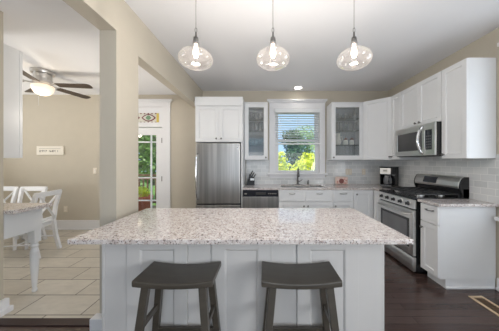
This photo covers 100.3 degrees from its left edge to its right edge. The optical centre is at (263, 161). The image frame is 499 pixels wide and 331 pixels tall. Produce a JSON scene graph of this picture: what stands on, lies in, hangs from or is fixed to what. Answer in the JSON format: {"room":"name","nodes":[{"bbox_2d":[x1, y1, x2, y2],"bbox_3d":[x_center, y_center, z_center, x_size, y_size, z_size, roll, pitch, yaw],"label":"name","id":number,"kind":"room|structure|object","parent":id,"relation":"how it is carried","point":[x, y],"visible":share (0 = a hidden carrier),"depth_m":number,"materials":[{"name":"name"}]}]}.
{"room":"kitchen","nodes":[
{"label":"kitchen","id":0,"kind":"room"},
{"bbox_2d":[0,11,2,299],"bbox_3d":[-3.987,-0.035,1.820,3.265,2.785,0.120,0,0,0],"label":"wall","id":1,"kind":"structure","parent":0,"point":[1,12],"depth_m":1.87,"materials":[{"name":"beige paint"}]},
{"bbox_2d":[0,298,13,316],"bbox_3d":[-3.947,1.294,1.815,3.305,0.125,0.190,0,0,0],"label":"baseboard","id":2,"kind":"structure","parent":1,"relation":"attached to","point":[5,308],"depth_m":1.85,"materials":[{"name":"white paint"}]},
{"bbox_2d":[3,43,22,157],"bbox_3d":[-2.925,-0.602,2.056,0.750,1.123,0.348,0,0,0],"label":"upper cabinet","id":3,"kind":"object","parent":1,"relation":"attached to","point":[12,57],"visible":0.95,"depth_m":2.11,"materials":[{"name":"white paint"}]},
{"bbox_2d":[0,0,176,94],"bbox_3d":[-3.478,-1.391,0.507,4.285,0.075,7.355,0,0,0],"label":"ceiling","id":4,"kind":"structure","parent":0,"point":[51,35],"depth_m":2.40,"materials":[{"name":"white paint"}]},
{"bbox_2d":[23,67,92,105],"bbox_3d":[-3.250,-1.087,3.107,1.262,0.529,1.278,0,0,0],"label":"ceiling fan","id":5,"kind":"object","parent":4,"relation":"hanging from","point":[42,78],"visible":0.97,"depth_m":3.06,"materials":[{"name":"silver metal"}]},
{"bbox_2d":[63,0,202,312],"bbox_3d":[-1.305,-0.035,0.507,0.140,2.785,7.355,0,0,0],"label":"wall","id":6,"kind":"structure","parent":0,"point":[126,43],"depth_m":1.80,"materials":[{"name":"beige paint"}]},
{"bbox_2d":[90,313,101,330],"bbox_3d":[-1.308,1.287,1.863,0.185,0.140,0.395,0,0,0],"label":"baseboard","id":7,"kind":"structure","parent":6,"relation":"attached to","point":[96,320],"depth_m":1.67,"materials":[{"name":"white paint"}]},
{"bbox_2d":[3,91,387,219],"bbox_3d":[-1.565,-0.035,4.251,8.370,2.785,0.148,0,0,0],"label":"wall","id":8,"kind":"structure","parent":0,"point":[72,122],"depth_m":4.19,"materials":[{"name":"beige paint"}]},
{"bbox_2d":[37,146,63,154],"bbox_3d":[-4.282,-0.231,4.171,0.535,0.175,0.026,0,0,0],"label":"wall sign","id":9,"kind":"object","parent":8,"relation":"attached to","point":[41,150],"visible":1,"depth_m":4.16,"materials":[{"name":"grey wood"}]},
{"bbox_2d":[44,220,99,229],"bbox_3d":[-3.425,1.262,4.168,4.390,0.190,0.035,0,0,0],"label":"baseboard","id":10,"kind":"structure","parent":8,"relation":"attached to","point":[61,224],"depth_m":4.17,"materials":[{"name":"white paint"}]},
{"bbox_2d":[138,99,171,207],"bbox_3d":[-2.490,0.052,4.215,1.300,2.610,0.180,0,0,0],"label":"door","id":11,"kind":"structure","parent":8,"relation":"in","point":[153,114],"depth_m":4.18,"materials":[{"name":"white paint"}]},
{"bbox_2d":[245,102,267,159],"bbox_3d":[-0.146,-0.576,4.006,0.432,1.072,0.353,0,0,0],"label":"display cabinet","id":12,"kind":"object","parent":8,"relation":"attached to","point":[254,151],"visible":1,"depth_m":4.17,"materials":[{"name":"white paint"}]},
{"bbox_2d":[267,99,327,177],"bbox_3d":[0.663,-0.463,4.207,1.202,1.580,0.195,0,0,0],"label":"window","id":13,"kind":"structure","parent":8,"relation":"in","point":[319,172],"depth_m":4.16,"materials":[{"name":"white paint"}]},
{"bbox_2d":[275,109,319,144],"bbox_3d":[0.665,-0.698,4.151,0.900,0.700,0.081,0,0,0],"label":"window blind","id":14,"kind":"object","parent":13,"relation":"attached to","point":[280,112],"visible":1,"depth_m":4.15,"materials":[{"name":"white plastic"}]},
{"bbox_2d":[326,102,362,159],"bbox_3d":[1.550,-0.576,4.006,0.591,1.072,0.353,0,0,0],"label":"display cabinet","id":15,"kind":"object","parent":8,"relation":"attached to","point":[333,151],"visible":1,"depth_m":4.06,"materials":[{"name":"white paint"}]},
{"bbox_2d":[336,133,342,144],"bbox_3d":[1.425,-0.435,4.000,0.126,0.220,0.126,0,0,45],"label":"pitcher","id":16,"kind":"object","parent":15,"relation":"on","point":[338,139],"visible":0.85,"depth_m":3.96,"materials":[{"name":"white ceramic"}]},
{"bbox_2d":[343,138,347,144],"bbox_3d":[1.555,-0.396,3.960,0.084,0.142,0.083,0,0,0],"label":"jar","id":17,"kind":"object","parent":15,"relation":"on","point":[345,142],"visible":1,"depth_m":3.93,"materials":[{"name":"white ceramic"}]},
{"bbox_2d":[349,138,353,144],"bbox_3d":[1.670,-0.396,3.960,0.084,0.142,0.083,0,0,0],"label":"jar","id":18,"kind":"object","parent":15,"relation":"on","point":[351,142],"visible":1,"depth_m":3.93,"materials":[{"name":"white ceramic"}]},
{"bbox_2d":[346,169,351,174],"bbox_3d":[1.700,0.197,4.172,0.125,0.120,0.008,0,0,0],"label":"light switch","id":19,"kind":"object","parent":8,"relation":"attached to","point":[348,171],"visible":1,"depth_m":4.17,"materials":[{"name":"beige plastic"}]},
{"bbox_2d":[363,97,390,159],"bbox_3d":[2.167,-0.579,3.859,0.642,1.078,0.647,0,0,0],"label":"upper cabinet","id":20,"kind":"object","parent":8,"relation":"attached to","point":[376,113],"visible":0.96,"depth_m":3.71,"materials":[{"name":"white paint"}]},
{"bbox_2d":[0,230,498,330],"bbox_3d":[-1.565,1.417,0.515,8.370,0.120,7.630,0,0,0],"label":"floor","id":21,"kind":"structure","parent":0,"point":[68,286],"depth_m":2.13,"materials":[{"name":"beige tile"}]},
{"bbox_2d":[3,186,19,238],"bbox_3d":[-4.530,0.894,3.432,0.469,0.925,0.513,0,0,0],"label":"dining chair","id":22,"kind":"object","parent":21,"relation":"on","point":[15,189],"visible":0.49,"depth_m":3.63,"materials":[{"name":"white paint"}]},
{"bbox_2d":[3,203,52,291],"bbox_3d":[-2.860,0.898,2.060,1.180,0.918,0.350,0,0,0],"label":"dining table","id":23,"kind":"object","parent":21,"relation":"on","point":[18,218],"visible":1,"depth_m":2.12,"materials":[{"name":"wood"}]},
{"bbox_2d":[13,186,47,250],"bbox_3d":[-4.030,0.894,3.432,0.469,0.925,0.513,0,0,0],"label":"dining chair","id":24,"kind":"object","parent":21,"relation":"on","point":[25,189],"visible":0.38,"depth_m":3.62,"materials":[{"name":"white paint"}]},
{"bbox_2d":[3,189,61,257],"bbox_3d":[-3.419,0.894,3.067,0.513,0.925,0.469,0,0,-9],"label":"dining chair","id":25,"kind":"object","parent":21,"relation":"on","point":[50,220],"visible":0.55,"depth_m":3.21,"materials":[{"name":"white paint"}]},
{"bbox_2d":[0,318,90,325],"bbox_3d":[-1.845,1.351,1.755,0.910,0.012,0.080,0,0,0],"label":"threshold","id":26,"kind":"object","parent":21,"relation":"on","point":[3,321],"visible":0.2,"depth_m":1.75,"materials":[{"name":"brown wood"}]},
{"bbox_2d":[132,261,220,330],"bbox_3d":[-0.503,1.004,1.230,0.485,0.707,0.300,0,0,0],"label":"stool","id":27,"kind":"object","parent":21,"relation":"on","point":[158,276],"visible":1,"depth_m":1.21,"materials":[{"name":"grey paint"}]},
{"bbox_2d":[195,143,240,207],"bbox_3d":[-0.785,0.514,3.791,0.760,1.685,0.667,0,0,0],"label":"refrigerator","id":28,"kind":"object","parent":21,"relation":"on","point":[217,165],"visible":0.71,"depth_m":3.54,"materials":[{"name":"silver metal"}]},
{"bbox_2d":[195,97,245,207],"bbox_3d":[-0.778,0.117,3.866,0.828,2.480,0.633,0,0,0],"label":"tall cabinet","id":29,"kind":"object","parent":21,"relation":"on","point":[217,119],"visible":0.95,"depth_m":3.58,"materials":[{"name":"white paint"}]},
{"bbox_2d":[102,244,383,330],"bbox_3d":[-0.140,0.915,1.679,1.902,0.884,0.592,0,0,0],"label":"kitchen island","id":30,"kind":"object","parent":21,"relation":"on","point":[241,296],"visible":0.57,"depth_m":1.39,"materials":[{"name":"grey paint"}]},
{"bbox_2d":[67,208,413,243],"bbox_3d":[-0.134,0.458,1.594,1.982,0.030,0.812,0,0,0],"label":"island countertop","id":31,"kind":"structure","parent":30,"relation":"on","point":[148,225],"depth_m":1.39,"materials":[{"name":"stone"}]},
{"bbox_2d":[243,190,277,207],"bbox_3d":[-0.060,0.915,3.840,0.608,0.884,0.651,0,0,0],"label":"dishwasher","id":32,"kind":"object","parent":21,"relation":"on","point":[251,198],"visible":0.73,"depth_m":3.52,"materials":[{"name":"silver metal"}]},
{"bbox_2d":[261,261,341,330],"bbox_3d":[0.208,1.004,1.230,0.485,0.707,0.300,0,0,0],"label":"stool","id":33,"kind":"object","parent":21,"relation":"on","point":[322,276],"visible":1,"depth_m":1.20,"materials":[{"name":"grey paint"}]},
{"bbox_2d":[278,190,332,207],"bbox_3d":[0.710,0.915,3.834,0.925,0.884,0.681,0,0,0],"label":"base cabinet","id":34,"kind":"object","parent":21,"relation":"on","point":[286,198],"visible":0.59,"depth_m":3.53,"materials":[{"name":"white paint"}]},
{"bbox_2d":[333,190,352,207],"bbox_3d":[1.347,0.915,3.834,0.345,0.884,0.681,0,0,0],"label":"base cabinet","id":35,"kind":"object","parent":21,"relation":"on","point":[341,198],"visible":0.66,"depth_m":3.53,"materials":[{"name":"white paint"}]},
{"bbox_2d":[353,190,379,220],"bbox_3d":[2.001,0.915,3.735,0.959,0.884,0.880,0,0,0],"label":"base cabinet","id":36,"kind":"object","parent":21,"relation":"on","point":[364,201],"visible":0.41,"depth_m":3.53,"materials":[{"name":"white paint"}]},
{"bbox_2d":[242,184,400,190],"bbox_3d":[1.058,0.458,3.737,2.847,0.030,0.878,0,0,0],"label":"countertop","id":37,"kind":"structure","parent":36,"relation":"on","point":[376,187],"depth_m":3.61,"materials":[{"name":"stone"}]},
{"bbox_2d":[247,171,255,184],"bbox_3d":[-0.243,0.305,4.032,0.182,0.274,0.116,0,0,0],"label":"knife block","id":38,"kind":"object","parent":37,"relation":"on","point":[251,180],"visible":0.94,"depth_m":3.98,"materials":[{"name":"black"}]},
{"bbox_2d":[295,168,301,184],"bbox_3d":[0.680,0.282,4.061,0.160,0.322,0.155,0,0,0],"label":"faucet","id":39,"kind":"object","parent":37,"relation":"on","point":[298,174],"visible":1,"depth_m":4.09,"materials":[{"name":"silver metal"}]},
{"bbox_2d":[281,186,319,186],"bbox_3d":[0.695,0.566,3.865,0.790,0.183,0.410,0,0,0],"label":"sink","id":40,"kind":"object","parent":37,"relation":"in","point":[281,186],"visible":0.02,"depth_m":4.06,"materials":[{"name":"silver metal"}]},
{"bbox_2d":[335,177,347,184],"bbox_3d":[1.525,0.365,4.088,0.240,0.154,0.084,0,0,0],"label":"floral box","id":41,"kind":"object","parent":37,"relation":"on","point":[338,180],"visible":1,"depth_m":4.05,"materials":[{"name":"ceramic"}]},
{"bbox_2d":[379,166,398,186],"bbox_3d":[2.281,0.264,3.797,0.276,0.358,0.216,0,0,-33],"label":"coffee maker","id":42,"kind":"object","parent":37,"relation":"on","point":[389,176],"visible":0.98,"depth_m":3.73,"materials":[{"name":"black plastic"}]},
{"bbox_2d":[377,173,468,272],"bbox_3d":[2.107,0.768,2.898,0.741,1.178,0.777,0,0,0],"label":"gas range","id":43,"kind":"object","parent":21,"relation":"on","point":[399,208],"visible":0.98,"depth_m":2.70,"materials":[{"name":"silver metal"}]},
{"bbox_2d":[379,190,468,199],"bbox_3d":[2.148,0.448,2.898,0.660,0.026,0.777,0,0,0],"label":"cooktop","id":44,"kind":"object","parent":43,"relation":"in","point":[397,194],"depth_m":2.67,"materials":[{"name":"black metal"}]},
{"bbox_2d":[419,203,495,288],"bbox_3d":[2.152,0.915,2.344,0.656,0.884,0.261,0,0,0],"label":"base cabinet","id":45,"kind":"object","parent":21,"relation":"on","point":[458,244],"visible":0.94,"depth_m":2.23,"materials":[{"name":"white paint"}]},
{"bbox_2d":[418,199,498,206],"bbox_3d":[2.163,0.458,2.346,0.636,0.030,0.312,0,0,0],"label":"countertop","id":46,"kind":"structure","parent":45,"relation":"on","point":[436,202],"depth_m":2.27,"materials":[{"name":"stone"}]},
{"bbox_2d":[468,296,498,315],"bbox_3d":[2.130,1.353,1.920,0.140,0.006,0.360,0,0,0],"label":"floor vent","id":47,"kind":"object","parent":21,"relation":"in","point":[481,300],"visible":1,"depth_m":1.98,"materials":[{"name":"brown wood"}]},
{"bbox_2d":[475,298,498,313],"bbox_3d":[2.130,1.354,1.920,0.090,0.005,0.310,0,0,0],"label":"grille","id":48,"kind":"object","parent":47,"relation":"attached to","point":[485,302],"depth_m":1.97,"materials":[{"name":"brown wood"}]},
{"bbox_2d":[124,0,498,90],"bbox_3d":[-1.565,-1.528,0.515,8.370,0.200,7.630,0,0,0],"label":"ceiling","id":49,"kind":"structure","parent":0,"point":[405,38],"depth_m":2.37,"materials":[{"name":"white paint"}]},
{"bbox_2d":[179,28,210,70],"bbox_3d":[-0.517,-1.072,1.580,0.254,0.712,0.254,0,0,0],"label":"pendant light","id":50,"kind":"object","parent":49,"relation":"hanging from","point":[195,38],"visible":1,"depth_m":1.57,"materials":[{"name":"clear glass"}]},
{"bbox_2d":[193,32,198,43],"bbox_3d":[-0.517,-0.944,1.580,0.044,0.095,0.044,0,0,0],"label":"socket","id":51,"kind":"object","parent":50,"relation":"attached to","point":[195,39],"depth_m":1.57,"materials":[{"name":"silver metal"}]},
{"bbox_2d":[256,28,289,70],"bbox_3d":[0.068,-1.072,1.580,0.254,0.712,0.254,0,0,0],"label":"pendant light","id":52,"kind":"object","parent":49,"relation":"hanging from","point":[272,40],"visible":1,"depth_m":1.57,"materials":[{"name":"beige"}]},
{"bbox_2d":[270,32,275,43],"bbox_3d":[0.068,-0.944,1.580,0.044,0.095,0.044,0,0,0],"label":"socket","id":53,"kind":"object","parent":52,"relation":"attached to","point":[272,41],"depth_m":1.57,"materials":[{"name":"silver metal"}]},
{"bbox_2d":[293,86,302,89],"bbox_3d":[0.655,-1.423,4.000,0.190,0.007,0.190,0,0,0],"label":"recessed light","id":54,"kind":"object","parent":49,"relation":"in","point":[295,87],"visible":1,"depth_m":3.98,"materials":[{"name":"white paint"}]},
{"bbox_2d":[336,28,372,70],"bbox_3d":[0.684,-1.072,1.580,0.254,0.712,0.254,0,0,0],"label":"pendant light","id":55,"kind":"object","parent":49,"relation":"hanging from","point":[354,38],"visible":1,"depth_m":1.57,"materials":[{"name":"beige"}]},
{"bbox_2d":[351,32,356,43],"bbox_3d":[0.684,-0.944,1.580,0.044,0.095,0.044,0,0,0],"label":"socket","id":56,"kind":"object","parent":55,"relation":"attached to","point":[354,39],"depth_m":1.57,"materials":[{"name":"silver metal"}]},
{"bbox_2d":[388,28,498,286],"bbox_3d":[2.551,-0.035,0.443,0.138,2.785,7.485,0,0,0],"label":"wall","id":57,"kind":"structure","parent":0,"point":[483,173],"depth_m":2.49,"materials":[{"name":"grey tile"}]},
{"bbox_2d":[390,92,419,159],"bbox_3d":[2.314,-0.579,3.436,0.348,1.078,0.233,0,0,0],"label":"upper cabinet","id":58,"kind":"object","parent":57,"relation":"attached to","point":[395,99],"visible":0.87,"depth_m":3.45,"materials":[{"name":"white paint"}]},
{"bbox_2d":[400,71,441,129],"bbox_3d":[2.314,-0.809,2.931,0.348,0.617,0.768,0,0,0],"label":"upper cabinet","id":59,"kind":"object","parent":57,"relation":"attached to","point":[420,103],"visible":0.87,"depth_m":2.86,"materials":[{"name":"white paint"}]},
{"bbox_2d":[396,121,441,156],"bbox_3d":[2.246,-0.286,2.931,0.468,0.423,0.764,0,0,0],"label":"microwave","id":60,"kind":"object","parent":59,"relation":"attached to","point":[425,140],"visible":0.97,"depth_m":2.75,"materials":[{"name":"silver metal"}]},
{"bbox_2d":[441,58,495,158],"bbox_3d":[2.314,-0.579,2.385,0.348,1.078,0.317,0,0,0],"label":"upper cabinet","id":61,"kind":"object","parent":57,"relation":"attached to","point":[468,85],"visible":1,"depth_m":2.23,"materials":[{"name":"white paint"}]},
{"bbox_2d":[495,278,498,290],"bbox_3d":[2.473,1.292,-0.445,0.035,0.130,5.310,0,0,0],"label":"baseboard","id":62,"kind":"structure","parent":57,"relation":"attached to","point":[497,287],"depth_m":2.19,"materials":[{"name":"white paint"}]},
{"label":"outside","id":63,"kind":"structure","parent":0,"visible":0},
{"bbox_3d":[-3.450,1.437,5.465,5.100,0.120,2.270,0,0,0],"label":"deck","id":64,"kind":"object","parent":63,"visible":0},
{"bbox_2d":[138,186,152,211],"bbox_3d":[-3.150,1.002,5.400,0.490,0.748,0.490,0,0,0],"label":"flower pot","id":65,"kind":"object","parent":64,"relation":"on","point":[143,194],"visible":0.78,"depth_m":5.29,"materials":[{"name":"ceramic"}]},
{"bbox_2d":[138,174,155,202],"bbox_3d":[-3.450,0.882,6.480,4.900,0.990,0.120,0,0,0],"label":"deck railing","id":66,"kind":"object","parent":64,"relation":"on","point":[138,174],"visible":0.09,"depth_m":6.46,"materials":[{"name":"white wood"}]},
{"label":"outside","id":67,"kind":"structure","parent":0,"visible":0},
{"bbox_2d":[138,173,155,204],"bbox_3d":[0.000,1.907,22.165,60.000,0.100,35.670,0,0,0],"label":"ground","id":68,"kind":"structure","parent":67,"point":[145,184],"depth_m":14.58,"materials":[{"name":"green plant"}]},
{"bbox_2d":[138,135,155,186],"bbox_3d":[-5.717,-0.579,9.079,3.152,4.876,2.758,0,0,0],"label":"leafy tree","id":69,"kind":"object","parent":68,"relation":"on","point":[144,156],"visible":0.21,"depth_m":9.00,"materials":[{"name":"green plant"}]},
{"bbox_2d":[278,151,297,169],"bbox_3d":[0.465,0.736,6.994,1.443,2.244,1.663,0,0,34],"label":"shrub","id":70,"kind":"object","parent":68,"relation":"on","point":[283,159],"visible":0.07,"depth_m":6.75,"materials":[{"name":"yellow plant"}]},
{"bbox_2d":[279,128,310,169],"bbox_3d":[1.712,-0.023,11.713,1.980,3.762,1.714,0,0,0],"label":"tree","id":71,"kind":"object","parent":68,"relation":"on","point":[292,150],"visible":0.44,"depth_m":11.50,"materials":[{"name":"green plant"}]},
{"bbox_2d":[288,126,314,162],"bbox_3d":[3.213,-0.415,14.963,3.189,4.546,3.365,0,0,0],"label":"leafy tree","id":72,"kind":"object","parent":68,"relation":"on","point":[301,134],"visible":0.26,"depth_m":14.66,"materials":[{"name":"green plant"}]},
{"bbox_2d":[290,152,314,169],"bbox_3d":[1.759,0.702,8.930,1.706,2.311,1.801,0,0,0],"label":"shrub","id":73,"kind":"object","parent":68,"relation":"on","point":[311,164],"visible":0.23,"depth_m":8.67,"materials":[{"name":"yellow plant"}]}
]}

